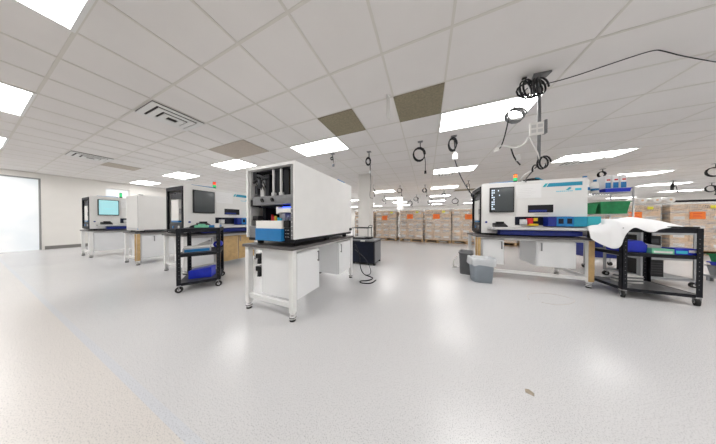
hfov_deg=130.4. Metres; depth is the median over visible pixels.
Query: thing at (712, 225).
carton
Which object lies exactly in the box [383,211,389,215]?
carton
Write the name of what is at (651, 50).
cable
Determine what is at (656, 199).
roll
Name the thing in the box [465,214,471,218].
paper sign
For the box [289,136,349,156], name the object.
recessed light
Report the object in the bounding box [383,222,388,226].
carton
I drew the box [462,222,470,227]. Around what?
carton
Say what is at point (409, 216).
paper sign
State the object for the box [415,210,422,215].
carton
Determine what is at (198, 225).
pack
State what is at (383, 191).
recessed light
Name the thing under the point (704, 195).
wall
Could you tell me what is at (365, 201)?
column
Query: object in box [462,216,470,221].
carton
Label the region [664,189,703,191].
diffuser
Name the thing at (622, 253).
shelf
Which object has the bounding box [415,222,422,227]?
carton
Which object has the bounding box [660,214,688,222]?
carton
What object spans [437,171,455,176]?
ceiling vent
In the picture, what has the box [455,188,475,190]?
ceiling vent
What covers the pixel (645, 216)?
carton
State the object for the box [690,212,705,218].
paper sign
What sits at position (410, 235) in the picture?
carton
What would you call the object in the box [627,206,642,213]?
carton
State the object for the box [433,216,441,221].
carton
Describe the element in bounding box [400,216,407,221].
carton
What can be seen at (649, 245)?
paper stack
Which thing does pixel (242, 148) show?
ceiling vent
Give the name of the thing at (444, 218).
carton
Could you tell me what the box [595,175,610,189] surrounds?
bottle
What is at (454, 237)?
carton
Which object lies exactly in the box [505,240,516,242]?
carton
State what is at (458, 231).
carton
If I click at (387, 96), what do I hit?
strip
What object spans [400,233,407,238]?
carton
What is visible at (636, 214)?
paper sign
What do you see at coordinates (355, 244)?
cable
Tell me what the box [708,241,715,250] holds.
carton
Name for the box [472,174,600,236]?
machine
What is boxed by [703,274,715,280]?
platform
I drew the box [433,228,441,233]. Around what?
carton
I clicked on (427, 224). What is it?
carton
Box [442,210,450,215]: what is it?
carton
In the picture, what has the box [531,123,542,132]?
socket
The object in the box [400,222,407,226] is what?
carton
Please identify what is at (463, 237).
carton
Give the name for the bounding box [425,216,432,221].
carton
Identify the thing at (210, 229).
shelf
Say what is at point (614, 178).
bag
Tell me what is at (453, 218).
carton
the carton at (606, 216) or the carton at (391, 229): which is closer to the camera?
the carton at (606, 216)
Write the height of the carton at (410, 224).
0.275 m
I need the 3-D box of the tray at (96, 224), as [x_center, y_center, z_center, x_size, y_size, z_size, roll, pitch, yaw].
[-7.024,0.088,5.227,0.219,0.040,1.320,0,1,23]
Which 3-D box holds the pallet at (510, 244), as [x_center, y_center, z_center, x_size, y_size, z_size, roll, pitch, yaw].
[5.993,0.897,7.216,1.080,0.135,1.000,0,1,22]
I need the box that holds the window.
[105,188,129,197]
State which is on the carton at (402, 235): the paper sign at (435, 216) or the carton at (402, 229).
the carton at (402, 229)
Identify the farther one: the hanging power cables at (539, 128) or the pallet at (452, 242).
the pallet at (452, 242)
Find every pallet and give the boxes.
[376,236,399,240]
[400,238,422,241]
[425,239,450,242]
[451,240,473,244]
[504,243,516,245]
[704,251,715,255]
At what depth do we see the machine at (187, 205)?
3.39 m
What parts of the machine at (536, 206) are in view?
frame, panel, plate, panel, blue drawer, service door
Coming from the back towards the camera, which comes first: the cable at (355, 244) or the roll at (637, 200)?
the roll at (637, 200)
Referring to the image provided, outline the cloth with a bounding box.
[585,217,683,248]
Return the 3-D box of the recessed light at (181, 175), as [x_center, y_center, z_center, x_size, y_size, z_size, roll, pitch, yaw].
[-6.504,-1.701,6.088,1.220,0.009,0.610,0,1,22]
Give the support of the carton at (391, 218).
on the carton at (391, 224)
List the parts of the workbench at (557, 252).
leg, leg, door, door, leg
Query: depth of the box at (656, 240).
2.66 m
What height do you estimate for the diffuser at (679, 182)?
0.005 m
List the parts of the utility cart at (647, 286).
corner post, corner post, corner post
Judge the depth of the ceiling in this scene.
2.01 m
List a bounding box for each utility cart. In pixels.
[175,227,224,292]
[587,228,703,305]
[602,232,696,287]
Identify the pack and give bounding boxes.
[182,244,210,252]
[194,224,208,227]
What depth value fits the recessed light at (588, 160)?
4.53 m
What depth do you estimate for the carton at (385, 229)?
8.51 m
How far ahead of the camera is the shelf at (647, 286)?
2.20 m
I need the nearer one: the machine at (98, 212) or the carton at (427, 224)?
the machine at (98, 212)
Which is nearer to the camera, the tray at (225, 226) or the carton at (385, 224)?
the tray at (225, 226)
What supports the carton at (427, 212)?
on the carton at (427, 218)
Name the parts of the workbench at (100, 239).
leg, leg, door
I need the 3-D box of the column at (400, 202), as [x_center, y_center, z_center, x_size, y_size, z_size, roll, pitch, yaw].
[3.260,-0.425,12.636,0.450,2.680,0.450,0,1,22]
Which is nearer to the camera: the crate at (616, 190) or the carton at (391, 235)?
the crate at (616, 190)
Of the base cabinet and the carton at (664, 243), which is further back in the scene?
the carton at (664, 243)
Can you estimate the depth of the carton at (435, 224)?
7.61 m
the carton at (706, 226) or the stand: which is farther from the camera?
the carton at (706, 226)
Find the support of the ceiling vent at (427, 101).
in the ceiling
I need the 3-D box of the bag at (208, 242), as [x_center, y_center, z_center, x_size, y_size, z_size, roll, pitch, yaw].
[-2.655,0.387,2.798,0.266,0.143,0.150,0,1,-39]
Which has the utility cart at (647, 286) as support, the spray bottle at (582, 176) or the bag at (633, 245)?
the bag at (633, 245)
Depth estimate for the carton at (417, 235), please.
7.97 m
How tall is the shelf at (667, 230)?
0.059 m
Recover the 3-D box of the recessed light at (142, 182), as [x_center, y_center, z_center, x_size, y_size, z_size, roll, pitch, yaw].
[-9.322,-1.711,7.256,1.220,0.009,0.610,0,1,22]
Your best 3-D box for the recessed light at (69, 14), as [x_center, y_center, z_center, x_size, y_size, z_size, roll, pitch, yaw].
[-2.036,-1.654,0.936,1.220,0.009,0.610,0,1,22]
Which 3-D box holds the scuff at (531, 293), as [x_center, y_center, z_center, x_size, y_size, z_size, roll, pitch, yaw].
[2.522,1.010,2.186,0.582,0.007,0.322,0,1,-13]
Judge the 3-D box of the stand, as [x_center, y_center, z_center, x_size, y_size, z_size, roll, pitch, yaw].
[0.117,0.243,4.153,0.440,0.338,0.320,0,1,22]
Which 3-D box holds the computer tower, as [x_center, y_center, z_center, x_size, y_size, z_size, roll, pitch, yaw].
[4.811,0.738,2.840,0.180,0.270,0.403,0,1,15]
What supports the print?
attached to the machine at (536, 206)
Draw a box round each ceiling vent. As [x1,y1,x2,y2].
[65,151,113,162]
[101,162,141,170]
[135,100,203,130]
[172,177,194,181]
[208,140,268,158]
[317,109,365,136]
[393,82,444,121]
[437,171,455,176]
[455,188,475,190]
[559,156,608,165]
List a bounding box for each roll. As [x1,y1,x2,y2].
[626,198,646,203]
[640,197,661,203]
[653,197,675,203]
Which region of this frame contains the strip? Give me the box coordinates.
[386,94,389,120]
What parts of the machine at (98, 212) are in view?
frame, panel, blue drawer, service door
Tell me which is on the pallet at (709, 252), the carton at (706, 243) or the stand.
the carton at (706, 243)
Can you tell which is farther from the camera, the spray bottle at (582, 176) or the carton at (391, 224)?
the carton at (391, 224)
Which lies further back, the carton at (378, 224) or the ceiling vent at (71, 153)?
the carton at (378, 224)
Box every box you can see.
[188,265,215,278]
[628,234,660,245]
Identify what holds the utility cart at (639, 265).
on the floor
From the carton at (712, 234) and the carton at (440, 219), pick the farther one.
the carton at (440, 219)
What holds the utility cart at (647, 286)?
on the floor
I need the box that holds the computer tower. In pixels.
[616,255,663,276]
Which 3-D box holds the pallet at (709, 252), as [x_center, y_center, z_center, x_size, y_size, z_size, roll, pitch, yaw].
[10.356,0.914,5.389,1.080,0.135,1.000,0,1,22]
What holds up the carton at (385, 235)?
on the pallet at (386, 239)
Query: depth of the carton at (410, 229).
8.10 m
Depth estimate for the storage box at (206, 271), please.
2.61 m
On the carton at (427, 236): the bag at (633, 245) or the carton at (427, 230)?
the carton at (427, 230)
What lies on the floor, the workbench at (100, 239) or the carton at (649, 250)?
the workbench at (100, 239)
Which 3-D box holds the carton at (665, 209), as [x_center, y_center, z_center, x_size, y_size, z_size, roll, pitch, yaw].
[9.934,-0.395,5.290,0.350,0.274,0.501,0,1,22]
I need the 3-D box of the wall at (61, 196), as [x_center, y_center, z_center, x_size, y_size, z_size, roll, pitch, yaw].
[-9.035,-0.410,11.045,0.150,2.680,26.500,0,1,22]
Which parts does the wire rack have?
post, post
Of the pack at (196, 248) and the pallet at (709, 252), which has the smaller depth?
the pack at (196, 248)
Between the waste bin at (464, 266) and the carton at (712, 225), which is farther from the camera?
the carton at (712, 225)
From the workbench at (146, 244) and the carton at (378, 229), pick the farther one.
the carton at (378, 229)
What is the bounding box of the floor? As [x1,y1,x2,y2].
[0,228,715,443]
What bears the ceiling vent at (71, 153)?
in the ceiling
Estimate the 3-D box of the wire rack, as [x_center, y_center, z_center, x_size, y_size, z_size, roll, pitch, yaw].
[5.366,0.096,3.705,0.720,1.800,0.540,0,1,22]
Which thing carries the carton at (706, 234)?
on the carton at (706, 243)
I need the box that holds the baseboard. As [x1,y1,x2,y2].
[45,243,87,249]
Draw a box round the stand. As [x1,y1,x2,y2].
[352,225,372,238]
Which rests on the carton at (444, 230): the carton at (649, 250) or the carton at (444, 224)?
the carton at (444, 224)
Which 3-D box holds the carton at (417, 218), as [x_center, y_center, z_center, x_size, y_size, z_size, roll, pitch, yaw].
[3.031,-0.146,8.187,0.350,0.275,0.501,0,1,22]
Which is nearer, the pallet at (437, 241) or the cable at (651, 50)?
the cable at (651, 50)
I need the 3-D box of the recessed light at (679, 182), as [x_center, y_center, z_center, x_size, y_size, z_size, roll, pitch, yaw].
[13.904,-1.714,7.539,1.220,0.009,0.610,0,1,22]
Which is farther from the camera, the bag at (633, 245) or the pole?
the pole
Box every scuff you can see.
[525,389,533,395]
[527,293,574,304]
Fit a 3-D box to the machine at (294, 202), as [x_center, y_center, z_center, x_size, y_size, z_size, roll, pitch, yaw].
[-0.712,-0.200,2.409,0.750,0.897,1.390,0,1,22]
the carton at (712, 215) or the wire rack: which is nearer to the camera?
the wire rack
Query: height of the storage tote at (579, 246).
0.340 m
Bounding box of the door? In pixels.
[0,174,41,252]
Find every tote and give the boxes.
[575,241,616,258]
[587,201,631,213]
[587,204,598,213]
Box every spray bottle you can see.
[582,176,589,192]
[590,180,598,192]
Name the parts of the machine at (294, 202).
panel, drawer, blue drawer, panel, vertical plate, vertical plate, connector panel, plate, panel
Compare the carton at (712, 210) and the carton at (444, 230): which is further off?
the carton at (444, 230)
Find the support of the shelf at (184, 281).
attached to the utility cart at (218, 249)
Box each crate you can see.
[599,187,631,193]
[704,264,715,275]
[706,253,715,261]
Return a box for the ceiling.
[0,0,715,207]
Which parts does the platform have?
leg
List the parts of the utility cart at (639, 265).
corner post, corner post, corner post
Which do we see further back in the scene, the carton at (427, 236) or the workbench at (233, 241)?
the carton at (427, 236)
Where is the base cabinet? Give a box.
[353,238,380,265]
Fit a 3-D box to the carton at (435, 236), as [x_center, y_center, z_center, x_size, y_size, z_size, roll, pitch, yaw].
[3.764,0.685,7.850,0.350,0.275,0.501,0,1,22]
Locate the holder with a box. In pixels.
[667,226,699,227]
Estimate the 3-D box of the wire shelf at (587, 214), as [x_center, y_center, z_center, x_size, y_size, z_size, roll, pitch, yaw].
[5.366,-0.150,3.702,0.692,0.044,0.462,0,1,23]
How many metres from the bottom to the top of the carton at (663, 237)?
0.275 m
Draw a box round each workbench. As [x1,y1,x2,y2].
[80,229,150,257]
[123,230,174,264]
[162,231,256,274]
[242,235,353,321]
[467,232,594,287]
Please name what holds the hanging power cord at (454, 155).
hanging from the ceiling
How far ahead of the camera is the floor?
1.27 m
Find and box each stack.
[610,272,643,283]
[645,243,661,247]
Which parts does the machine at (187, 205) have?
frame, panel, panel, blue drawer, service door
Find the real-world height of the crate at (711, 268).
0.170 m
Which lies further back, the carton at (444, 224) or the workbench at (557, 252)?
the carton at (444, 224)
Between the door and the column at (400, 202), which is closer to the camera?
the door
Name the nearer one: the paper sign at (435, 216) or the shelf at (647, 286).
the shelf at (647, 286)
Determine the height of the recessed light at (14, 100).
0.009 m
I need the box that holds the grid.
[0,0,715,207]
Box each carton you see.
[376,211,382,216]
[376,217,382,221]
[376,222,382,226]
[376,227,382,231]
[376,232,382,237]
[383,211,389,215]
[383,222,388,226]
[383,227,388,232]
[383,232,388,237]
[389,216,397,221]
[389,222,397,226]
[389,227,397,232]
[389,232,397,237]
[390,211,397,216]
[400,211,407,215]
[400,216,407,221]
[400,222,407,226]
[400,227,407,232]
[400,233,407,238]
[408,222,414,227]
[408,227,414,232]
[408,233,414,238]
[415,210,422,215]
[415,216,422,221]
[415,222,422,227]
[415,228,422,232]
[415,233,422,238]
[425,210,432,215]
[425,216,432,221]
[425,222,432,227]
[425,228,432,233]
[425,234,432,239]
[433,210,441,215]
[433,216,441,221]
[433,222,441,227]
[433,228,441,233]
[433,234,441,239]
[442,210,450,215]
[442,216,450,221]
[442,222,450,227]
[442,228,450,233]
[442,234,450,239]
[451,209,461,215]
[451,216,461,221]
[451,222,461,227]
[451,228,461,234]
[451,234,460,240]
[461,235,467,240]
[462,209,470,215]
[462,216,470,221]
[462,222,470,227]
[462,228,470,234]
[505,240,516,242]
[590,215,604,218]
[605,215,625,218]
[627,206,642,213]
[643,205,660,213]
[643,214,659,220]
[645,247,673,254]
[660,204,689,213]
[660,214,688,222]
[660,235,688,240]
[661,240,688,247]
[661,247,696,255]
[671,223,688,226]
[689,204,709,213]
[689,213,709,222]
[689,223,709,231]
[689,232,709,241]
[689,241,708,250]
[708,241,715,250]
[710,204,715,212]
[710,213,715,222]
[710,223,715,231]
[710,232,715,241]
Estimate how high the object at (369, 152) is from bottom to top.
1.125 m
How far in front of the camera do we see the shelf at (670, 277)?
2.62 m
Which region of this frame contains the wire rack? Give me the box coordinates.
[576,186,634,266]
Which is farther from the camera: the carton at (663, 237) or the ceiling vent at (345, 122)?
the carton at (663, 237)
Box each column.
[358,174,372,236]
[397,198,403,233]
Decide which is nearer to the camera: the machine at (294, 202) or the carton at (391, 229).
the machine at (294, 202)
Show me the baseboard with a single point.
(86, 244)
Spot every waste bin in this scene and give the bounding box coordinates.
[458,249,473,274]
[467,255,496,282]
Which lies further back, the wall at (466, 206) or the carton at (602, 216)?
the wall at (466, 206)
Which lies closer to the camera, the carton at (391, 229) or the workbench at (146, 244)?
the workbench at (146, 244)
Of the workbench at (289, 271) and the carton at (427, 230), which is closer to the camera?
the workbench at (289, 271)
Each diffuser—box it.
[0,137,5,147]
[643,182,689,185]
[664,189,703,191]
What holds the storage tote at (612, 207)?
on the wire rack
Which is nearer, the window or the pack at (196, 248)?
the pack at (196, 248)
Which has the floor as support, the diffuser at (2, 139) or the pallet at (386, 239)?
the pallet at (386, 239)
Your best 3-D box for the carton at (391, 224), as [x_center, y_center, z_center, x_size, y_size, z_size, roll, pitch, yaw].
[1.863,0.126,8.616,0.350,0.275,0.501,0,1,22]
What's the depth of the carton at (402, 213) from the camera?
8.23 m
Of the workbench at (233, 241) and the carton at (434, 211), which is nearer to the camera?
the workbench at (233, 241)
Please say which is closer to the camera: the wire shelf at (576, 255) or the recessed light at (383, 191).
the wire shelf at (576, 255)
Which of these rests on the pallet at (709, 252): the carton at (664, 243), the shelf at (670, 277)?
the carton at (664, 243)
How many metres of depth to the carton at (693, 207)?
4.92 m
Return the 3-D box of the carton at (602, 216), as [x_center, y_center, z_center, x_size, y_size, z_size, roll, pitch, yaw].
[8.388,-0.126,5.951,0.350,0.275,0.501,0,1,22]
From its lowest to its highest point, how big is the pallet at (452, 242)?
0.135 m
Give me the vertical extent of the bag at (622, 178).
0.360 m
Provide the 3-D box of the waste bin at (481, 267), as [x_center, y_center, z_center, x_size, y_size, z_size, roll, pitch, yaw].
[2.099,0.798,2.820,0.384,0.413,0.299,0,1,15]
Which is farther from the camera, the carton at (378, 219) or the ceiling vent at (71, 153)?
the carton at (378, 219)
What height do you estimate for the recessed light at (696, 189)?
0.009 m
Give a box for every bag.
[198,240,211,244]
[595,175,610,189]
[606,239,647,251]
[611,175,618,187]
[619,174,626,187]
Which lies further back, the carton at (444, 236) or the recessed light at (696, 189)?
the recessed light at (696, 189)
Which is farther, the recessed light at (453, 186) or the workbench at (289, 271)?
the recessed light at (453, 186)
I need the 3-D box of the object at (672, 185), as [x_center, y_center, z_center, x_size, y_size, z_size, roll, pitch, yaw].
[12.989,-1.467,6.840,0.336,0.490,0.160,0,1,-2]
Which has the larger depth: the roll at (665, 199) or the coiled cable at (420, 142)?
the roll at (665, 199)
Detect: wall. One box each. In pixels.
[0,169,165,249]
[351,199,637,227]
[638,191,715,205]
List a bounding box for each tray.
[96,224,126,225]
[222,225,246,227]
[353,237,372,238]
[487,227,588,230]
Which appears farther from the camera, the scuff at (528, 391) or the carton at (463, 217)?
the carton at (463, 217)
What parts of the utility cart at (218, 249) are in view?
corner post, corner post, corner post, corner post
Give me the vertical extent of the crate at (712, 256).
0.130 m
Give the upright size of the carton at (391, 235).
0.275 m
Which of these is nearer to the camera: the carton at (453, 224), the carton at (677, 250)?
the carton at (677, 250)
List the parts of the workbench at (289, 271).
leg, leg, door, door, leg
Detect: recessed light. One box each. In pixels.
[0,82,36,116]
[0,136,8,148]
[13,0,94,32]
[129,180,160,184]
[161,172,199,178]
[210,159,257,169]
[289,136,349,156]
[373,190,395,192]
[431,185,458,188]
[433,165,477,174]
[438,89,548,132]
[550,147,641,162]
[617,170,674,175]
[635,182,690,186]
[655,189,703,192]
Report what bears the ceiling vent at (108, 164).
in the ceiling
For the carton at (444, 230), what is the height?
0.275 m
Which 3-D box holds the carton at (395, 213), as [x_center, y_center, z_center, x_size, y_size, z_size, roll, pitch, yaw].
[1.865,-0.426,8.612,0.350,0.275,0.501,0,1,22]
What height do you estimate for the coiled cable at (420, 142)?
0.680 m
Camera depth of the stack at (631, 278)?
2.37 m
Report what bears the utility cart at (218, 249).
on the floor
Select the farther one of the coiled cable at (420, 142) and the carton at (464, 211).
the carton at (464, 211)
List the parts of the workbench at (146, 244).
leg, leg, door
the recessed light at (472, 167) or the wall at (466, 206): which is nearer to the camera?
the recessed light at (472, 167)
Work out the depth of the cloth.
2.25 m
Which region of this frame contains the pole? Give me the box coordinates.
[674,199,715,202]
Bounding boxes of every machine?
[82,193,126,229]
[126,194,166,231]
[166,182,246,233]
[246,160,351,245]
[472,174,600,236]
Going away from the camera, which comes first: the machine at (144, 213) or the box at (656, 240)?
the box at (656, 240)
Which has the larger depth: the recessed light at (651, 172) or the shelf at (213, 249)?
the recessed light at (651, 172)
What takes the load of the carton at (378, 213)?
on the carton at (378, 219)
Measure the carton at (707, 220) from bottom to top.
0.275 m
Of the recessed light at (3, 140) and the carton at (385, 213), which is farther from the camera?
the carton at (385, 213)
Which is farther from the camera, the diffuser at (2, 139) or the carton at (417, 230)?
the carton at (417, 230)
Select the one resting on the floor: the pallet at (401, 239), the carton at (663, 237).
the pallet at (401, 239)
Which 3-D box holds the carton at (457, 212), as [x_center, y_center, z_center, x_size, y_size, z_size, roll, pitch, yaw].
[4.469,-0.416,7.535,0.350,0.275,0.501,0,1,22]
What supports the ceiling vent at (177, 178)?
in the ceiling
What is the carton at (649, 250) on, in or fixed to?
on the utility cart at (647, 286)
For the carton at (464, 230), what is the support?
on the carton at (463, 237)
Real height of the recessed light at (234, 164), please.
0.009 m
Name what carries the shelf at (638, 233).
attached to the utility cart at (639, 265)
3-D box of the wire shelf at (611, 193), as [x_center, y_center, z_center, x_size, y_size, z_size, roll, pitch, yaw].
[5.366,-0.611,3.698,0.692,0.044,0.462,0,1,23]
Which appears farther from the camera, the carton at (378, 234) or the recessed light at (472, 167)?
the carton at (378, 234)
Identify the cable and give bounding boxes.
[355,244,375,283]
[544,50,715,84]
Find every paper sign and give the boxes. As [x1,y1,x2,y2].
[407,214,412,218]
[433,214,439,218]
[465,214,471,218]
[628,212,641,217]
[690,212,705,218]
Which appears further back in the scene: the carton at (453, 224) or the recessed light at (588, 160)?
the carton at (453, 224)
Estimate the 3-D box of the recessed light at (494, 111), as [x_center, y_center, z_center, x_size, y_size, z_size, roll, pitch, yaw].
[1.949,-1.669,2.587,1.220,0.009,0.610,0,1,22]
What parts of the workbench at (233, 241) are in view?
leg, leg, door, door, door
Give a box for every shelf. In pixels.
[178,227,222,232]
[181,246,222,256]
[181,268,222,285]
[576,255,616,260]
[587,214,632,215]
[588,191,632,196]
[594,276,699,298]
[595,247,696,259]
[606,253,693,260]
[606,268,692,281]
[628,232,693,234]
[629,228,700,232]
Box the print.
[556,187,581,191]
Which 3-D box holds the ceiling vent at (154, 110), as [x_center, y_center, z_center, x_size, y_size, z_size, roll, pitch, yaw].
[-2.978,-1.651,2.647,0.580,0.045,0.580,0,1,22]
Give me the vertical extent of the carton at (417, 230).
0.275 m
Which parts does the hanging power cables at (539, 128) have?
box plate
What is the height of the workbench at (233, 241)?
0.760 m
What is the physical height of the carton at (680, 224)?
0.275 m
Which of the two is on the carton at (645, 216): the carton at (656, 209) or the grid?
the carton at (656, 209)
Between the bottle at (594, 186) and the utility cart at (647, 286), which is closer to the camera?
the utility cart at (647, 286)
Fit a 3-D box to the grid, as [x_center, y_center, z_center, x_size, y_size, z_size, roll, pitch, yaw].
[3.738,-1.705,5.743,27.500,0.006,26.500,0,1,22]
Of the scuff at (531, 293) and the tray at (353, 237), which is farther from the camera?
the tray at (353, 237)

